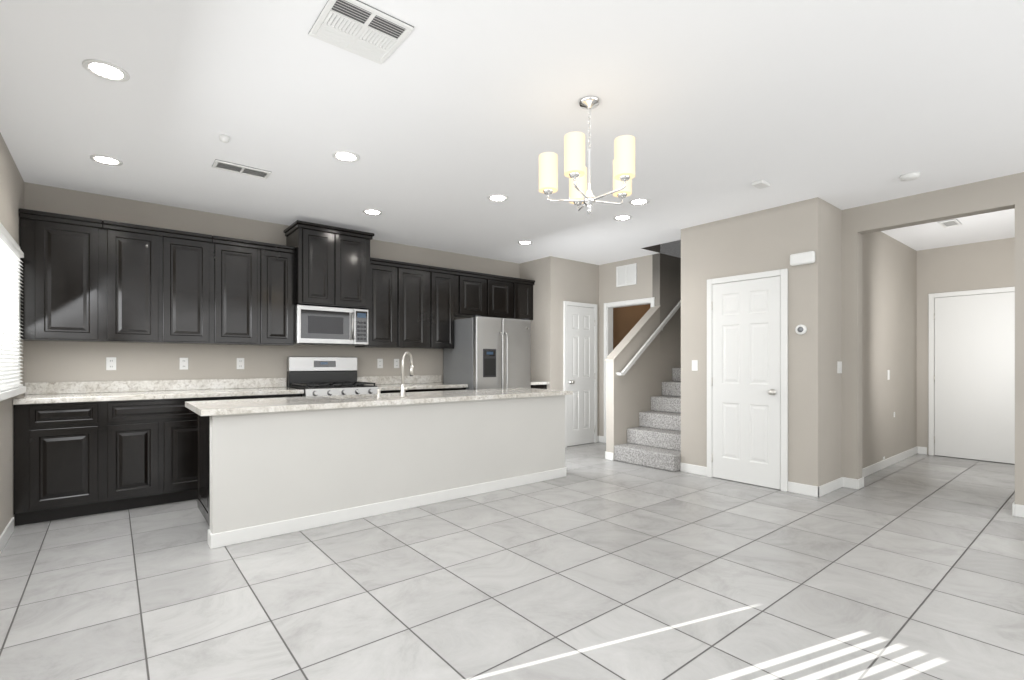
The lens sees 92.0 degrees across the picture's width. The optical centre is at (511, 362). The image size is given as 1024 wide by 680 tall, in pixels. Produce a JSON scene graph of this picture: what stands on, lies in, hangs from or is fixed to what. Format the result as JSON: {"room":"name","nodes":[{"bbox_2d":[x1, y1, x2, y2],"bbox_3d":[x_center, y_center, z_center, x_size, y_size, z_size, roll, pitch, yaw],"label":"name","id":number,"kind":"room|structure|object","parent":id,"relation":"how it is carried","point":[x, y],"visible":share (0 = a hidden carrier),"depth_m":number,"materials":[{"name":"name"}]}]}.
{"room":"kitchen","nodes":[
{"label":"kitchen","id":0,"kind":"room"},
{"bbox_2d":[0,442,1023,679],"bbox_3d":[1.923,1.260,4.006,9.450,0.100,7.900,0,0,-39],"label":"floor","id":1,"kind":"structure","parent":0,"point":[593,564],"depth_m":2.66,"materials":[{"name":"tile"}]},
{"bbox_2d":[14,403,103,525],"bbox_3d":[-3.629,0.758,3.994,0.502,0.903,0.618,0,0,-39],"label":"base cabinet","id":2,"kind":"object","parent":1,"relation":"on","point":[88,448],"depth_m":3.75,"materials":[{"name":"brown wood"}]},
{"bbox_2d":[12,387,303,406],"bbox_3d":[-3.028,0.285,4.460,2.024,0.039,0.652,0,0,-39],"label":"countertop","id":3,"kind":"structure","parent":2,"relation":"on","point":[221,392],"depth_m":4.24,"materials":[{"name":"beige stone"}]},
{"bbox_2d":[104,399,215,512],"bbox_3d":[-3.138,0.758,4.393,0.764,0.903,0.618,0,0,-39],"label":"base cabinet","id":4,"kind":"object","parent":1,"relation":"on","point":[150,445],"depth_m":4.11,"materials":[{"name":"brown wood"}]},
{"bbox_2d":[216,395,302,399],"bbox_3d":[-2.547,0.758,4.872,0.757,0.903,0.618,0,0,-39],"label":"base cabinet","id":5,"kind":"object","parent":1,"relation":"on","point":[230,397],"depth_m":4.60,"materials":[{"name":"brown wood"}]},
{"bbox_2d":[287,357,377,396],"bbox_3d":[-1.915,0.573,5.302,0.752,1.275,0.743,0,0,-39],"label":"gas range","id":6,"kind":"object","parent":1,"relation":"on","point":[319,376],"visible":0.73,"depth_m":5.38,"materials":[{"name":"silver metal"}]},
{"bbox_2d":[195,396,565,548],"bbox_3d":[-0.932,0.776,4.534,3.264,0.869,0.782,0,0,-39],"label":"kitchen island","id":7,"kind":"object","parent":1,"relation":"on","point":[268,467],"depth_m":3.84,"materials":[{"name":"paint"}]},
{"bbox_2d":[185,388,572,415],"bbox_3d":[-0.936,0.320,4.539,3.380,0.040,0.870,0,0,-39],"label":"island countertop","id":8,"kind":"structure","parent":7,"relation":"on","point":[308,403],"depth_m":3.96,"materials":[{"name":"beige stone"}]},
{"bbox_2d":[377,388,383,397],"bbox_3d":[-1.107,0.256,4.163,0.085,0.087,0.066,0,0,-39],"label":"soap dispenser","id":9,"kind":"object","parent":8,"relation":"on","point":[379,393],"visible":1,"depth_m":4.13,"materials":[{"name":"silver metal"}]},
{"bbox_2d":[399,352,416,396],"bbox_3d":[-0.901,0.100,4.325,0.185,0.397,0.228,0,0,-39],"label":"faucet","id":10,"kind":"object","parent":8,"relation":"on","point":[404,388],"visible":1,"depth_m":4.27,"materials":[{"name":"silver metal"}]},
{"bbox_2d":[381,387,439,392],"bbox_3d":[-1.360,0.758,5.835,0.767,0.903,0.618,0,0,-39],"label":"base cabinet","id":11,"kind":"object","parent":1,"relation":"on","point":[437,388],"depth_m":5.52,"materials":[{"name":"brown wood"}]},
{"bbox_2d":[440,387,467,390],"bbox_3d":[-0.907,0.758,6.202,0.400,0.903,0.618,0,0,-39],"label":"base cabinet","id":12,"kind":"object","parent":1,"relation":"on","point":[441,388],"depth_m":5.95,"materials":[{"name":"brown wood"}]},
{"bbox_2d":[364,383,467,390],"bbox_3d":[-1.194,0.285,5.947,1.167,0.039,0.652,0,0,-39],"label":"countertop","id":13,"kind":"structure","parent":12,"relation":"on","point":[387,386],"depth_m":5.76,"materials":[{"name":"beige stone"}]},
{"bbox_2d":[443,315,530,389],"bbox_3d":[-0.310,0.316,6.514,0.880,1.788,0.831,0,0,-39],"label":"refrigerator","id":14,"kind":"object","parent":1,"relation":"on","point":[489,353],"visible":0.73,"depth_m":6.20,"materials":[{"name":"grey metal"}]},
{"bbox_2d":[531,383,547,388],"bbox_3d":[0.136,0.758,7.048,0.446,0.903,0.618,0,0,-39],"label":"base cabinet","id":15,"kind":"object","parent":1,"relation":"on","point":[542,385],"depth_m":6.87,"materials":[{"name":"brown wood"}]},
{"bbox_2d":[531,381,539,386],"bbox_3d":[0.147,0.285,7.035,0.447,0.039,0.652,0,0,-39],"label":"countertop","id":16,"kind":"structure","parent":15,"relation":"on","point":[533,383],"depth_m":6.79,"materials":[{"name":"beige stone"}]},
{"bbox_2d":[614,368,680,471],"bbox_3d":[3.042,-0.215,7.005,3.915,2.850,0.846,0,0,-39],"label":"staircase","id":17,"kind":"structure","parent":1,"relation":"on","point":[654,440],"depth_m":6.03,"materials":[{"name":"grey carpet"}]},
{"bbox_2d":[0,133,1023,534],"bbox_3d":[1.962,-0.790,4.037,9.550,4.000,7.900,0,0,-39],"label":"wall","id":18,"kind":"structure","parent":0,"point":[862,287],"depth_m":5.14,"materials":[{"name":"beige paint"}]},
{"bbox_2d":[0,517,13,552],"bbox_3d":[-1.417,1.163,0.872,0.013,0.095,6.940,0,0,-39],"label":"baseboard","id":19,"kind":"structure","parent":18,"relation":"attached to","point":[4,537],"depth_m":3.32,"materials":[{"name":"white wood"}]},
{"bbox_2d":[0,222,25,400],"bbox_3d":[-3.305,-0.325,3.230,0.049,1.110,1.400,0,0,-39],"label":"window blinds","id":20,"kind":"object","parent":18,"relation":"attached to","point":[11,253],"visible":1,"depth_m":3.36,"materials":[{"name":"white plastic"}]},
{"bbox_2d":[19,212,106,341],"bbox_3d":[-3.722,-0.670,4.107,0.499,0.980,0.328,0,0,-39],"label":"upper cabinet","id":21,"kind":"object","parent":18,"relation":"attached to","point":[84,279],"depth_m":3.98,"materials":[{"name":"brown wood"}]},
{"bbox_2d":[106,357,115,369],"bbox_3d":[-3.588,0.010,4.424,0.070,0.115,0.007,0,0,-39],"label":"electrical outlet","id":22,"kind":"object","parent":18,"relation":"attached to","point":[110,363],"visible":1,"depth_m":4.42,"materials":[{"name":"white plastic"}]},
{"bbox_2d":[107,224,162,343],"bbox_3d":[-3.375,-0.670,4.388,0.396,0.980,0.328,0,0,-39],"label":"upper cabinet","id":23,"kind":"object","parent":18,"relation":"attached to","point":[134,255],"depth_m":4.27,"materials":[{"name":"brown wood"}]},
{"bbox_2d":[180,358,187,369],"bbox_3d":[-3.165,0.010,4.766,0.070,0.115,0.007,0,0,-39],"label":"electrical outlet","id":24,"kind":"object","parent":18,"relation":"attached to","point":[183,363],"visible":1,"depth_m":4.76,"materials":[{"name":"white plastic"}]},
{"bbox_2d":[163,232,214,343],"bbox_3d":[-3.068,-0.670,4.637,0.394,0.980,0.328,0,0,-39],"label":"upper cabinet","id":25,"kind":"object","parent":18,"relation":"attached to","point":[188,260],"depth_m":4.52,"materials":[{"name":"brown wood"}]},
{"bbox_2d":[24,375,439,394],"bbox_3d":[-1.946,0.215,5.745,5.324,0.099,0.020,0,0,-39],"label":"backsplash","id":26,"kind":"structure","parent":18,"relation":"attached to","point":[199,384],"depth_m":4.70,"materials":[{"name":"beige stone"}]},
{"bbox_2d":[210,236,262,344],"bbox_3d":[-2.759,-0.670,4.888,0.402,0.980,0.328,0,0,-39],"label":"upper cabinet","id":27,"kind":"object","parent":18,"relation":"attached to","point":[238,264],"depth_m":4.77,"materials":[{"name":"brown wood"}]},
{"bbox_2d":[237,358,243,368],"bbox_3d":[-2.787,0.010,5.073,0.070,0.115,0.007,0,0,-39],"label":"electrical outlet","id":28,"kind":"object","parent":18,"relation":"attached to","point":[240,363],"visible":1,"depth_m":5.07,"materials":[{"name":"white plastic"}]},
{"bbox_2d":[259,244,294,345],"bbox_3d":[-2.473,-0.670,5.119,0.333,0.980,0.328,0,0,-39],"label":"upper cabinet","id":29,"kind":"object","parent":18,"relation":"attached to","point":[278,263],"depth_m":5.00,"materials":[{"name":"brown wood"}]},
{"bbox_2d":[283,224,334,306],"bbox_3d":[-2.160,-1.000,5.283,0.355,0.800,0.468,0,0,-39],"label":"upper cabinet","id":30,"kind":"object","parent":18,"relation":"attached to","point":[314,245],"depth_m":5.09,"materials":[{"name":"brown wood"}]},
{"bbox_2d":[294,304,367,345],"bbox_3d":[-2.006,-0.396,5.413,0.756,0.401,0.456,0,0,-39],"label":"microwave","id":31,"kind":"object","parent":30,"relation":"attached to","point":[327,325],"visible":1,"depth_m":5.24,"materials":[{"name":"silver metal"}]},
{"bbox_2d":[335,228,370,311],"bbox_3d":[-1.865,-1.000,5.522,0.405,0.800,0.468,0,0,-39],"label":"upper cabinet","id":32,"kind":"object","parent":18,"relation":"attached to","point":[352,249],"depth_m":5.34,"materials":[{"name":"brown wood"}]},
{"bbox_2d":[355,260,398,347],"bbox_3d":[-1.602,-0.670,5.826,0.383,0.980,0.328,0,0,-39],"label":"upper cabinet","id":33,"kind":"object","parent":18,"relation":"attached to","point":[383,318],"depth_m":5.72,"materials":[{"name":"brown wood"}]},
{"bbox_2d":[377,359,382,367],"bbox_3d":[-1.609,0.010,6.028,0.070,0.115,0.007,0,0,-39],"label":"electrical outlet","id":34,"kind":"object","parent":18,"relation":"attached to","point":[379,363],"visible":1,"depth_m":6.03,"materials":[{"name":"white plastic"}]},
{"bbox_2d":[394,359,398,367],"bbox_3d":[-1.440,0.010,6.166,0.070,0.115,0.007,0,0,-39],"label":"electrical outlet","id":35,"kind":"object","parent":18,"relation":"attached to","point":[396,363],"visible":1,"depth_m":6.16,"materials":[{"name":"white plastic"}]},
{"bbox_2d":[399,264,430,347],"bbox_3d":[-1.289,-0.670,6.080,0.422,0.980,0.328,0,0,-39],"label":"upper cabinet","id":36,"kind":"object","parent":18,"relation":"attached to","point":[414,280],"depth_m":5.96,"materials":[{"name":"brown wood"}]},
{"bbox_2d":[427,268,454,348],"bbox_3d":[-0.979,-0.670,6.331,0.377,0.980,0.328,0,0,-39],"label":"upper cabinet","id":37,"kind":"object","parent":18,"relation":"attached to","point":[442,279],"depth_m":6.21,"materials":[{"name":"brown wood"}]},
{"bbox_2d":[455,272,486,317],"bbox_3d":[-0.639,-0.890,6.607,0.499,0.540,0.328,0,0,-39],"label":"upper cabinet","id":38,"kind":"object","parent":18,"relation":"attached to","point":[470,288],"depth_m":6.48,"materials":[{"name":"brown wood"}]},
{"bbox_2d":[483,276,514,318],"bbox_3d":[-0.267,-0.890,6.908,0.457,0.540,0.328,0,0,-39],"label":"upper cabinet","id":39,"kind":"object","parent":18,"relation":"attached to","point":[500,290],"depth_m":6.79,"materials":[{"name":"brown wood"}]},
{"bbox_2d":[515,280,534,319],"bbox_3d":[0.064,-0.890,7.177,0.396,0.540,0.328,0,0,-39],"label":"upper cabinet","id":40,"kind":"object","parent":18,"relation":"attached to","point":[523,288],"depth_m":7.06,"materials":[{"name":"black wood"}]},
{"bbox_2d":[563,301,596,446],"bbox_3d":[1.031,0.164,7.253,0.705,2.092,0.091,0,0,-39],"label":"pantry door","id":41,"kind":"structure","parent":18,"relation":"in","point":[580,351],"depth_m":7.26,"materials":[{"name":"white wood"}]},
{"bbox_2d":[605,451,613,459],"bbox_3d":[1.549,1.163,6.505,0.982,0.095,0.013,0,0,-39],"label":"baseboard","id":42,"kind":"structure","parent":18,"relation":"attached to","point":[608,455],"depth_m":6.14,"materials":[{"name":"white wood"}]},
{"bbox_2d":[616,263,636,286],"bbox_3d":[1.653,-1.262,7.146,0.012,0.300,0.360,0,0,-39],"label":"air vent","id":43,"kind":"object","parent":18,"relation":"in","point":[626,275],"visible":1,"depth_m":7.14,"materials":[{"name":"white metal"}]},
{"bbox_2d":[604,297,654,442],"bbox_3d":[1.718,0.156,7.160,0.136,2.108,0.896,0,0,-39],"label":"door frame","id":44,"kind":"structure","parent":18,"relation":"attached to","point":[608,330],"depth_m":7.43,"materials":[{"name":"white wood"}]},
{"bbox_2d":[605,305,660,360],"bbox_3d":[1.592,-0.399,6.454,0.982,0.757,0.140,0,0,-39],"label":"trim","id":45,"kind":"structure","parent":18,"relation":"attached to","point":[613,355],"depth_m":6.41,"materials":[{"name":"beige paint"}]},
{"bbox_2d":[616,300,680,374],"bbox_3d":[2.372,-0.846,6.962,2.738,2.007,0.071,0,0,-39],"label":"handrail","id":46,"kind":"object","parent":18,"relation":"attached to","point":[649,341],"visible":0.5,"depth_m":6.46,"materials":[{"name":"white wood"}]},
{"bbox_2d":[680,463,706,475],"bbox_3d":[1.983,1.163,5.390,0.012,0.095,0.325,0,0,-39],"label":"baseboard","id":47,"kind":"structure","parent":18,"relation":"attached to","point":[695,469],"depth_m":5.39,"materials":[{"name":"white wood"}]},
{"bbox_2d":[692,360,697,370],"bbox_3d":[1.990,0.031,5.383,0.008,0.115,0.070,0,0,-39],"label":"light switch","id":48,"kind":"object","parent":18,"relation":"attached to","point":[694,365],"visible":1,"depth_m":5.38,"materials":[{"name":"white plastic"}]},
{"bbox_2d":[707,269,787,491],"bbox_3d":[2.308,0.164,4.926,0.091,2.092,0.803,0,0,-39],"label":"closet door","id":49,"kind":"structure","parent":18,"relation":"in","point":[747,378],"depth_m":4.91,"materials":[{"name":"white wood"}]},
{"bbox_2d":[795,324,806,334],"bbox_3d":[2.659,-0.304,4.547,0.024,0.094,0.094,0,0,-39],"label":"thermostat","id":50,"kind":"object","parent":18,"relation":"attached to","point":[800,329],"visible":1,"depth_m":4.54,"materials":[{"name":"white plastic"}]},
{"bbox_2d":[790,251,814,265],"bbox_3d":[2.661,-0.954,4.528,0.044,0.110,0.210,0,0,-39],"label":"door chime","id":51,"kind":"object","parent":18,"relation":"attached to","point":[802,258],"visible":1,"depth_m":4.51,"materials":[{"name":"white plastic"}]},
{"bbox_2d":[816,477,844,496],"bbox_3d":[2.988,1.163,4.627,0.613,0.095,0.015,0,0,-39],"label":"baseboard","id":52,"kind":"structure","parent":18,"relation":"attached to","point":[826,488],"depth_m":4.61,"materials":[{"name":"white wood"}]},
{"bbox_2d":[837,361,841,372],"bbox_3d":[3.171,0.046,4.779,0.115,0.115,0.008,0,0,-39],"label":"light switch","id":53,"kind":"object","parent":18,"relation":"attached to","point":[839,366],"visible":1,"depth_m":4.77,"materials":[{"name":"white plastic"}]},
{"bbox_2d":[846,446,919,485],"bbox_3d":[4.375,1.163,5.749,2.647,0.095,0.019,0,0,-39],"label":"baseboard","id":54,"kind":"structure","parent":18,"relation":"attached to","point":[873,468],"depth_m":5.64,"materials":[{"name":"white wood"}]},
{"bbox_2d":[887,370,889,379],"bbox_3d":[4.412,0.144,5.785,0.070,0.115,0.008,0,0,-39],"label":"light switch","id":55,"kind":"object","parent":18,"relation":"attached to","point":[888,374],"visible":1,"depth_m":5.77,"materials":[{"name":"white plastic"}]},
{"bbox_2d":[928,287,1014,463],"bbox_3d":[5.766,0.154,6.060,0.091,2.112,1.034,0,0,-39],"label":"hall door","id":56,"kind":"structure","parent":18,"relation":"in","point":[973,378],"depth_m":6.14,"materials":[{"name":"white wood"}]},
{"bbox_2d":[1012,502,1023,517],"bbox_3d":[4.718,1.163,2.971,0.013,0.095,2.413,0,0,-39],"label":"baseboard","id":57,"kind":"structure","parent":18,"relation":"attached to","point":[1017,510],"depth_m":3.88,"materials":[{"name":"white wood"}]},
{"bbox_2d":[0,0,1023,264],"bbox_3d":[1.923,-1.640,4.006,9.450,0.300,7.900,0,0,-39],"label":"ceiling","id":58,"kind":"structure","parent":0,"point":[446,118],"depth_m":2.92,"materials":[{"name":"white paint"}]},
{"bbox_2d":[82,59,129,81],"bbox_3d":[-2.067,-1.484,2.519,0.190,0.009,0.190,0,0,-39],"label":"recessed light","id":59,"kind":"object","parent":58,"relation":"in","point":[105,70],"visible":1,"depth_m":2.51,"materials":[{"name":"white plastic"}]},
{"bbox_2d":[90,155,122,165],"bbox_3d":[-2.980,-1.484,3.631,0.190,0.009,0.190,0,0,-39],"label":"recessed light","id":60,"kind":"object","parent":58,"relation":"in","point":[106,160],"visible":0.96,"depth_m":3.63,"materials":[{"name":"white plastic"}]},
{"bbox_2d":[219,134,229,142],"bbox_3d":[-1.893,-1.470,3.253,0.060,0.037,0.060,0,0,-39],"label":"smoke detector","id":61,"kind":"object","parent":58,"relation":"attached to","point":[224,138],"visible":1,"depth_m":3.23,"materials":[{"name":"white plastic"}]},
{"bbox_2d":[212,159,271,178],"bbox_3d":[-2.076,-1.483,3.801,0.380,0.012,0.170,0,0,-39],"label":"ceiling vent","id":62,"kind":"object","parent":58,"relation":"in","point":[240,169],"visible":0.98,"depth_m":3.79,"materials":[{"name":"grey metal"}]},
{"bbox_2d":[332,151,359,161],"bbox_3d":[-1.197,-1.484,3.565,0.190,0.009,0.190,0,0,-39],"label":"recessed light","id":63,"kind":"object","parent":58,"relation":"in","point":[345,156],"visible":1,"depth_m":3.56,"materials":[{"name":"white plastic"}]},
{"bbox_2d":[308,0,413,63],"bbox_3d":[-0.678,-1.484,2.212,0.350,0.011,0.340,0,0,-39],"label":"ceiling vent","id":64,"kind":"object","parent":58,"relation":"in","point":[361,29],"visible":1,"depth_m":2.20,"materials":[{"name":"grey metal"}]},
{"bbox_2d":[362,209,381,214],"bbox_3d":[-1.378,-1.484,4.880,0.190,0.009,0.190,0,0,-39],"label":"recessed light","id":65,"kind":"object","parent":58,"relation":"in","point":[372,212],"visible":0.98,"depth_m":4.87,"materials":[{"name":"white plastic"}]},
{"bbox_2d":[487,194,507,201],"bbox_3d":[-0.128,-1.484,4.462,0.190,0.009,0.190,0,0,-39],"label":"recessed light","id":66,"kind":"object","parent":58,"relation":"in","point":[497,197],"visible":1,"depth_m":4.45,"materials":[{"name":"white plastic"}]},
{"bbox_2d":[518,241,532,244],"bbox_3d":[0.164,-1.484,6.124,0.190,0.009,0.190,0,0,-39],"label":"recessed light","id":67,"kind":"object","parent":58,"relation":"in","point":[525,242],"visible":0.98,"depth_m":6.11,"materials":[{"name":"white plastic"}]},
{"bbox_2d":[539,96,634,214],"bbox_3d":[0.456,-1.165,2.810,0.555,0.649,0.546,0,0,-39],"label":"chandelier","id":68,"kind":"object","parent":58,"relation":"hanging from","point":[575,170],"visible":1,"depth_m":2.79,"materials":[{"name":"white glass"}]},
{"bbox_2d":[613,215,631,220],"bbox_3d":[1.137,-1.484,5.070,0.190,0.009,0.190,0,0,-39],"label":"recessed light","id":69,"kind":"object","parent":58,"relation":"in","point":[622,217],"visible":1,"depth_m":5.06,"materials":[{"name":"white plastic"}]},
{"bbox_2d":[629,198,649,204],"bbox_3d":[1.176,-1.484,4.566,0.190,0.009,0.190,0,0,-39],"label":"recessed light","id":70,"kind":"object","parent":58,"relation":"in","point":[640,201],"visible":0.98,"depth_m":4.56,"materials":[{"name":"white plastic"}]},
{"bbox_2d":[752,180,769,188],"bbox_3d":[2.059,-1.474,4.088,0.150,0.029,0.090,0,0,-39],"label":"smoke detector","id":71,"kind":"object","parent":58,"relation":"attached to","point":[760,184],"visible":1,"depth_m":4.06,"materials":[{"name":"white plastic"}]},
{"bbox_2d":[900,172,920,180],"bbox_3d":[3.160,-1.470,3.924,0.130,0.037,0.130,0,0,-39],"label":"smoke detector","id":72,"kind":"object","parent":58,"relation":"attached to","point":[911,176],"visible":1,"depth_m":3.89,"materials":[{"name":"white plastic"}]},
{"bbox_2d":[938,219,961,227],"bbox_3d":[4.668,-1.483,5.266,0.300,0.012,0.150,0,0,-39],"label":"ceiling vent","id":73,"kind":"object","parent":58,"relation":"in","point":[950,223],"visible":1,"depth_m":5.25,"materials":[{"name":"grey metal"}]}
]}

